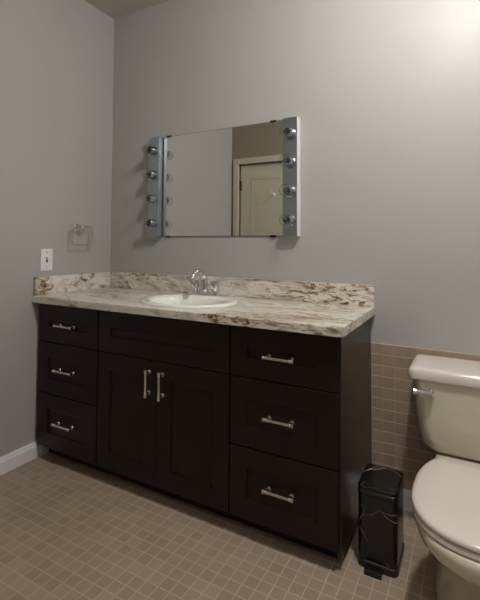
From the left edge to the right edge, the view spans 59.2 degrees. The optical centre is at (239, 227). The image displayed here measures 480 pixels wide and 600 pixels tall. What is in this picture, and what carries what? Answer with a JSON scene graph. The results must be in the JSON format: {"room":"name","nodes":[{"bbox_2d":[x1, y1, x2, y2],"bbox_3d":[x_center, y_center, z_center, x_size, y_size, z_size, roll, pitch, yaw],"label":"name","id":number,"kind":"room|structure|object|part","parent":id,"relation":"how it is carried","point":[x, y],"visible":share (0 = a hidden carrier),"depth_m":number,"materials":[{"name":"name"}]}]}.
{"room":"bathroom","nodes":[
{"label":"bathroom","id":0,"kind":"room"},
{"bbox_2d":[0,0,113,456],"bbox_3d":[-1.219,-0.093,1.921,0.100,2.471,1.594,-1,-2,29],"label":"wall","id":1,"kind":"structure","parent":0,"point":[57,56],"depth_m":2.18,"materials":[{"name":"paint"}]},
{"bbox_2d":[0,441,48,475],"bbox_3d":[-1.251,1.098,1.712,0.016,0.077,1.074,-1,-2,29],"label":"baseboard","id":2,"kind":"structure","parent":1,"relation":"attached to","point":[10,461],"depth_m":2.05,"materials":[{"name":"white paint"}]},
{"bbox_2d":[40,249,52,270],"bbox_3d":[-0.997,0.165,2.191,0.021,0.113,0.070,-1,-2,29],"label":"light switch","id":3,"kind":"object","parent":1,"relation":"attached to","point":[46,255],"visible":1,"depth_m":2.19,"materials":[{"name":"white plastic"}]},
{"bbox_2d":[70,223,91,245],"bbox_3d":[-0.889,0.039,2.352,0.061,0.128,0.152,-1,-2,29],"label":"towel ring","id":4,"kind":"object","parent":1,"relation":"attached to","point":[76,227],"visible":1,"depth_m":2.35,"materials":[{"name":"silver metal"}]},
{"bbox_3d":[-0.889,-0.001,2.353,0.061,0.050,0.050,-1,-2,29],"label":"post","id":5,"kind":"part","parent":4,"relation":"part of","materials":[{"name":"silver metal"}]},
{"bbox_2d":[84,0,168,18],"bbox_3d":[-0.431,-1.411,0.563,2.820,0.080,3.500,-1,-2,29],"label":"ceiling","id":6,"kind":"structure","parent":0,"point":[115,9],"depth_m":2.48,"materials":[{"name":"paint"}]},
{"bbox_2d":[0,452,437,599],"bbox_3d":[-0.445,1.138,0.475,2.820,0.080,3.500,-1,-2,29],"label":"floor","id":7,"kind":"structure","parent":0,"point":[70,530],"depth_m":1.48,"materials":[{"name":"tile"}]},
{"bbox_2d":[37,303,107,472],"bbox_3d":[-0.730,0.768,2.230,0.432,0.777,0.522,-1,-2,29],"label":"base cabinet","id":8,"kind":"object","parent":7,"relation":"on","point":[67,409],"visible":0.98,"depth_m":2.02,"materials":[{"name":"brown wood"}]},
{"bbox_3d":[-0.843,0.943,2.005,0.126,0.020,0.031,-1,-2,29],"label":"handle","id":9,"kind":"part","parent":8,"relation":"part of","materials":[{"name":"silver metal"}]},
{"bbox_3d":[-0.841,0.689,2.014,0.126,0.020,0.031,-1,-2,29],"label":"handle","id":10,"kind":"part","parent":8,"relation":"part of","materials":[{"name":"silver metal"}]},
{"bbox_3d":[-0.840,0.474,2.022,0.126,0.020,0.031,-1,-2,29],"label":"handle","id":11,"kind":"part","parent":8,"relation":"part of","materials":[{"name":"silver metal"}]},
{"bbox_3d":[-0.731,0.954,2.208,0.413,0.260,0.433,-1,-2,29],"label":"drawer","id":12,"kind":"part","parent":8,"relation":"part of","materials":[{"name":"brown wood"}]},
{"bbox_3d":[-0.730,0.697,2.217,0.413,0.247,0.433,-1,-2,29],"label":"drawer","id":13,"kind":"part","parent":8,"relation":"part of","materials":[{"name":"brown wood"}]},
{"bbox_3d":[-0.729,0.478,2.225,0.413,0.182,0.433,-1,-2,29],"label":"drawer","id":14,"kind":"part","parent":8,"relation":"part of","materials":[{"name":"brown wood"}]},
{"bbox_2d":[97,310,237,520],"bbox_3d":[-0.235,0.761,1.958,0.695,0.777,0.522,-1,-2,29],"label":"base cabinet","id":15,"kind":"object","parent":7,"relation":"on","point":[163,413],"visible":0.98,"depth_m":1.73,"materials":[{"name":"brown wood"}]},
{"bbox_3d":[-0.494,0.817,1.846,0.342,0.511,0.018,-1,-2,29],"label":"door","id":16,"kind":"part","parent":15,"relation":"part of","materials":[{"name":"brown wood"}]},
{"bbox_3d":[-0.390,0.649,1.767,0.020,0.114,0.031,-1,-2,29],"label":"handle","id":17,"kind":"part","parent":15,"relation":"part of","materials":[{"name":"silver metal"}]},
{"bbox_3d":[-0.328,0.648,1.733,0.020,0.114,0.031,-1,-2,29],"label":"handle","id":18,"kind":"part","parent":15,"relation":"part of","materials":[{"name":"silver metal"}]},
{"bbox_3d":[-0.340,0.465,1.774,0.690,0.182,0.018,-1,-2,29],"label":"false drawer","id":19,"kind":"part","parent":15,"relation":"part of","materials":[{"name":"brown wood"}]},
{"bbox_3d":[-0.191,0.813,1.679,0.346,0.511,0.018,-1,-2,29],"label":"door","id":20,"kind":"part","parent":15,"relation":"part of","materials":[{"name":"brown wood"}]},
{"bbox_2d":[32,271,374,337],"bbox_3d":[-0.230,0.310,1.974,1.570,0.125,0.520,-1,-2,29],"label":"countertop","id":21,"kind":"structure","parent":15,"relation":"on","point":[316,308],"depth_m":1.92,"materials":[{"name":"stone"}]},
{"bbox_2d":[140,294,237,307],"bbox_3d":[-0.237,0.401,1.943,0.474,0.148,0.390,-1,-2,29],"label":"sink basin","id":22,"kind":"object","parent":21,"relation":"in","point":[164,300],"visible":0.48,"depth_m":2.01,"materials":[{"name":"white ceramic"}]},
{"bbox_2d":[189,268,218,295],"bbox_3d":[-0.199,0.264,2.059,0.169,0.134,0.147,-1,-2,29],"label":"faucet","id":23,"kind":"object","parent":21,"relation":"on","point":[204,290],"visible":1,"depth_m":2.07,"materials":[{"name":"silver metal"}]},
{"bbox_3d":[-0.227,0.291,2.128,0.053,0.060,0.049,-1,-2,29],"label":"handle","id":24,"kind":"part","parent":23,"relation":"part of","materials":[{"name":"silver metal"}]},
{"bbox_3d":[-0.199,0.259,2.059,0.052,0.124,0.147,-1,-2,29],"label":"spout","id":25,"kind":"part","parent":23,"relation":"part of","materials":[{"name":"silver metal"}]},
{"bbox_3d":[-0.176,0.325,2.098,0.152,0.015,0.048,-1,-2,29],"label":"plate","id":26,"kind":"part","parent":23,"relation":"part of","materials":[{"name":"silver metal"}]},
{"bbox_3d":[-0.125,0.290,2.072,0.053,0.060,0.049,-1,-2,29],"label":"handle","id":27,"kind":"part","parent":23,"relation":"part of","materials":[{"name":"silver metal"}]},
{"bbox_2d":[230,318,370,558],"bbox_3d":[0.255,0.755,1.689,0.420,0.777,0.522,-1,-2,29],"label":"base cabinet","id":28,"kind":"object","parent":7,"relation":"on","point":[300,403],"visible":0.95,"depth_m":1.49,"materials":[{"name":"brown wood"}]},
{"bbox_3d":[0.135,0.678,1.477,0.118,0.020,0.031,-1,-2,29],"label":"handle","id":29,"kind":"part","parent":28,"relation":"part of","materials":[{"name":"silver metal"}]},
{"bbox_3d":[0.134,0.927,1.469,0.118,0.020,0.031,-1,-2,29],"label":"handle","id":30,"kind":"part","parent":28,"relation":"part of","materials":[{"name":"silver metal"}]},
{"bbox_3d":[0.136,0.461,1.485,0.118,0.020,0.031,-1,-2,29],"label":"handle","id":31,"kind":"part","parent":28,"relation":"part of","materials":[{"name":"silver metal"}]},
{"bbox_3d":[0.248,0.465,1.688,0.410,0.182,0.433,-1,-2,29],"label":"drawer","id":32,"kind":"part","parent":28,"relation":"part of","materials":[{"name":"brown wood"}]},
{"bbox_3d":[0.247,0.684,1.680,0.410,0.249,0.433,-1,-2,29],"label":"drawer","id":33,"kind":"part","parent":28,"relation":"part of","materials":[{"name":"brown wood"}]},
{"bbox_3d":[0.245,0.942,1.671,0.410,0.258,0.433,-1,-2,29],"label":"drawer","id":34,"kind":"part","parent":28,"relation":"part of","materials":[{"name":"brown wood"}]},
{"bbox_3d":[0.442,0.732,1.611,0.016,0.735,0.466,-1,-2,29],"label":"panel","id":35,"kind":"part","parent":28,"relation":"part of","materials":[{"name":"brown wood"}]},
{"bbox_2d":[358,464,404,580],"bbox_3d":[0.484,1.003,1.458,0.133,0.267,0.199,-1,-2,29],"label":"trash can","id":36,"kind":"object","parent":7,"relation":"on","point":[380,488],"visible":1,"depth_m":1.41,"materials":[{"name":"black plastic"}]},
{"bbox_3d":[0.442,1.109,1.394,0.060,0.010,0.006,-1,-2,29],"label":"pedal plate","id":37,"kind":"part","parent":36,"relation":"part of","materials":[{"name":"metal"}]},
{"bbox_3d":[0.492,0.877,1.476,0.129,0.014,0.164,-1,-2,29],"label":"lid","id":38,"kind":"part","parent":36,"relation":"part of","materials":[{"name":"black plastic"}]},
{"bbox_2d":[408,354,479,599],"bbox_3d":[0.743,0.812,1.277,0.477,0.638,0.737,-1,-2,29],"label":"toilet","id":39,"kind":"object","parent":7,"relation":"on","point":[446,490],"visible":1,"depth_m":1.30,"materials":[{"name":"ceramic"}]},
{"bbox_3d":[0.650,0.583,1.495,0.068,0.026,0.028,-1,-2,29],"label":"flush lever","id":40,"kind":"part","parent":39,"relation":"part of","materials":[{"name":"silver metal"}]},
{"bbox_3d":[0.866,0.522,1.509,0.477,0.041,0.232,-1,-2,29],"label":"tank lid","id":41,"kind":"part","parent":39,"relation":"part of","materials":[{"name":"ceramic"}]},
{"bbox_3d":[0.670,0.771,1.145,0.374,0.018,0.412,-1,-2,29],"label":"seat","id":42,"kind":"part","parent":39,"relation":"part of","materials":[{"name":"plastic"}]},
{"bbox_3d":[0.669,0.751,1.146,0.375,0.018,0.413,-1,-2,29],"label":"lid","id":43,"kind":"part","parent":39,"relation":"part of","materials":[{"name":"plastic"}]},
{"bbox_3d":[0.865,0.673,1.504,0.447,0.260,0.206,-1,-2,29],"label":"tank","id":44,"kind":"part","parent":39,"relation":"part of","materials":[{"name":"ceramic"}]},
{"bbox_2d":[110,0,479,463],"bbox_3d":[0.381,-0.081,2.008,2.820,2.471,0.100,-1,-2,29],"label":"wall","id":45,"kind":"structure","parent":0,"point":[384,94],"depth_m":1.92,"materials":[{"name":"paint"}]},
{"bbox_2d":[140,137,163,236],"bbox_3d":[-0.499,-0.233,2.367,0.074,0.562,0.129,-1,-2,29],"label":"vanity light bar","id":46,"kind":"object","parent":45,"relation":"attached to","point":[155,149],"visible":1,"depth_m":2.38,"materials":[{"name":"silver metal"}]},
{"bbox_2d":[140,218,156,227],"bbox_3d":[-0.510,-0.027,2.341,0.056,0.056,0.086,-1,-2,29],"label":"bulb","id":47,"kind":"object","parent":46,"relation":"attached to","point":[150,222],"depth_m":2.36,"materials":[{"name":"clear glass"}]},
{"bbox_2d":[141,193,156,203],"bbox_3d":[-0.509,-0.163,2.345,0.056,0.056,0.086,-1,-2,29],"label":"bulb","id":48,"kind":"object","parent":46,"relation":"attached to","point":[151,198],"depth_m":2.37,"materials":[{"name":"clear glass"}]},
{"bbox_2d":[141,146,157,155],"bbox_3d":[-0.508,-0.436,2.355,0.056,0.056,0.086,-1,-2,29],"label":"bulb","id":49,"kind":"object","parent":46,"relation":"attached to","point":[151,150],"depth_m":2.37,"materials":[{"name":"clear glass"}]},
{"bbox_2d":[141,168,157,179],"bbox_3d":[-0.508,-0.300,2.350,0.056,0.056,0.086,-1,-2,29],"label":"bulb","id":50,"kind":"object","parent":46,"relation":"attached to","point":[152,174],"depth_m":2.37,"materials":[{"name":"clear glass"}]},
{"bbox_3d":[-0.489,-0.232,2.388,0.073,0.562,0.003,-1,-2,29],"label":"plate","id":51,"kind":"part","parent":46,"relation":"part of","materials":[{"name":"silver metal"}]},
{"bbox_2d":[163,120,282,237],"bbox_3d":[-0.106,-0.238,2.219,0.746,0.576,0.010,-1,-2,29],"label":"wall mirror","id":52,"kind":"object","parent":45,"relation":"attached to","point":[226,181],"visible":0.97,"depth_m":2.20,"materials":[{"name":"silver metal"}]},
{"bbox_2d":[110,272,374,306],"bbox_3d":[-0.100,0.302,2.190,1.550,0.093,0.020,-1,-2,29],"label":"backsplash","id":53,"kind":"structure","parent":45,"relation":"attached to","point":[302,291],"depth_m":2.06,"materials":[{"name":"stone"}]},
{"bbox_2d":[279,116,299,235],"bbox_3d":[0.224,-0.243,1.969,0.074,0.562,0.129,-1,-2,29],"label":"vanity light bar","id":54,"kind":"object","parent":45,"relation":"attached to","point":[291,125],"visible":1,"depth_m":1.98,"materials":[{"name":"silver metal"}]},
{"bbox_2d":[279,184,295,196],"bbox_3d":[0.214,-0.173,1.948,0.056,0.056,0.086,-1,-2,29],"label":"bulb","id":55,"kind":"object","parent":54,"relation":"attached to","point":[289,190],"depth_m":1.97,"materials":[{"name":"clear glass"}]},
{"bbox_2d":[279,214,295,225],"bbox_3d":[0.213,-0.037,1.943,0.056,0.056,0.086,-1,-2,29],"label":"bulb","id":56,"kind":"object","parent":54,"relation":"attached to","point":[288,219],"depth_m":1.96,"materials":[{"name":"clear glass"}]},
{"bbox_2d":[283,124,295,139],"bbox_3d":[0.216,-0.446,1.957,0.056,0.056,0.086,-1,-2,29],"label":"bulb","id":57,"kind":"object","parent":54,"relation":"attached to","point":[289,130],"depth_m":1.98,"materials":[{"name":"clear glass"}]},
{"bbox_2d":[283,156,295,167],"bbox_3d":[0.215,-0.309,1.952,0.056,0.056,0.086,-1,-2,29],"label":"bulb","id":58,"kind":"object","parent":54,"relation":"attached to","point":[288,161],"depth_m":1.97,"materials":[{"name":"clear glass"}]},
{"bbox_3d":[0.234,-0.242,1.990,0.073,0.562,0.003,-1,-2,29],"label":"plate","id":59,"kind":"part","parent":54,"relation":"part of","materials":[{"name":"silver metal"}]},
{"bbox_2d":[403,488,412,511],"bbox_3d":[1.025,1.104,1.534,1.064,0.077,0.016,-1,-2,29],"label":"baseboard","id":60,"kind":"structure","parent":45,"relation":"attached to","point":[407,494],"depth_m":1.72,"materials":[{"name":"white paint"}]},
{"bbox_2d":[371,342,479,489],"bbox_3d":[1.031,0.815,1.555,1.066,0.655,0.008,-1,-2,29],"label":"tile wainscot","id":61,"kind":"object","parent":45,"relation":"attached to","point":[397,442],"depth_m":1.76,"materials":[{"name":"tile"}]}
]}

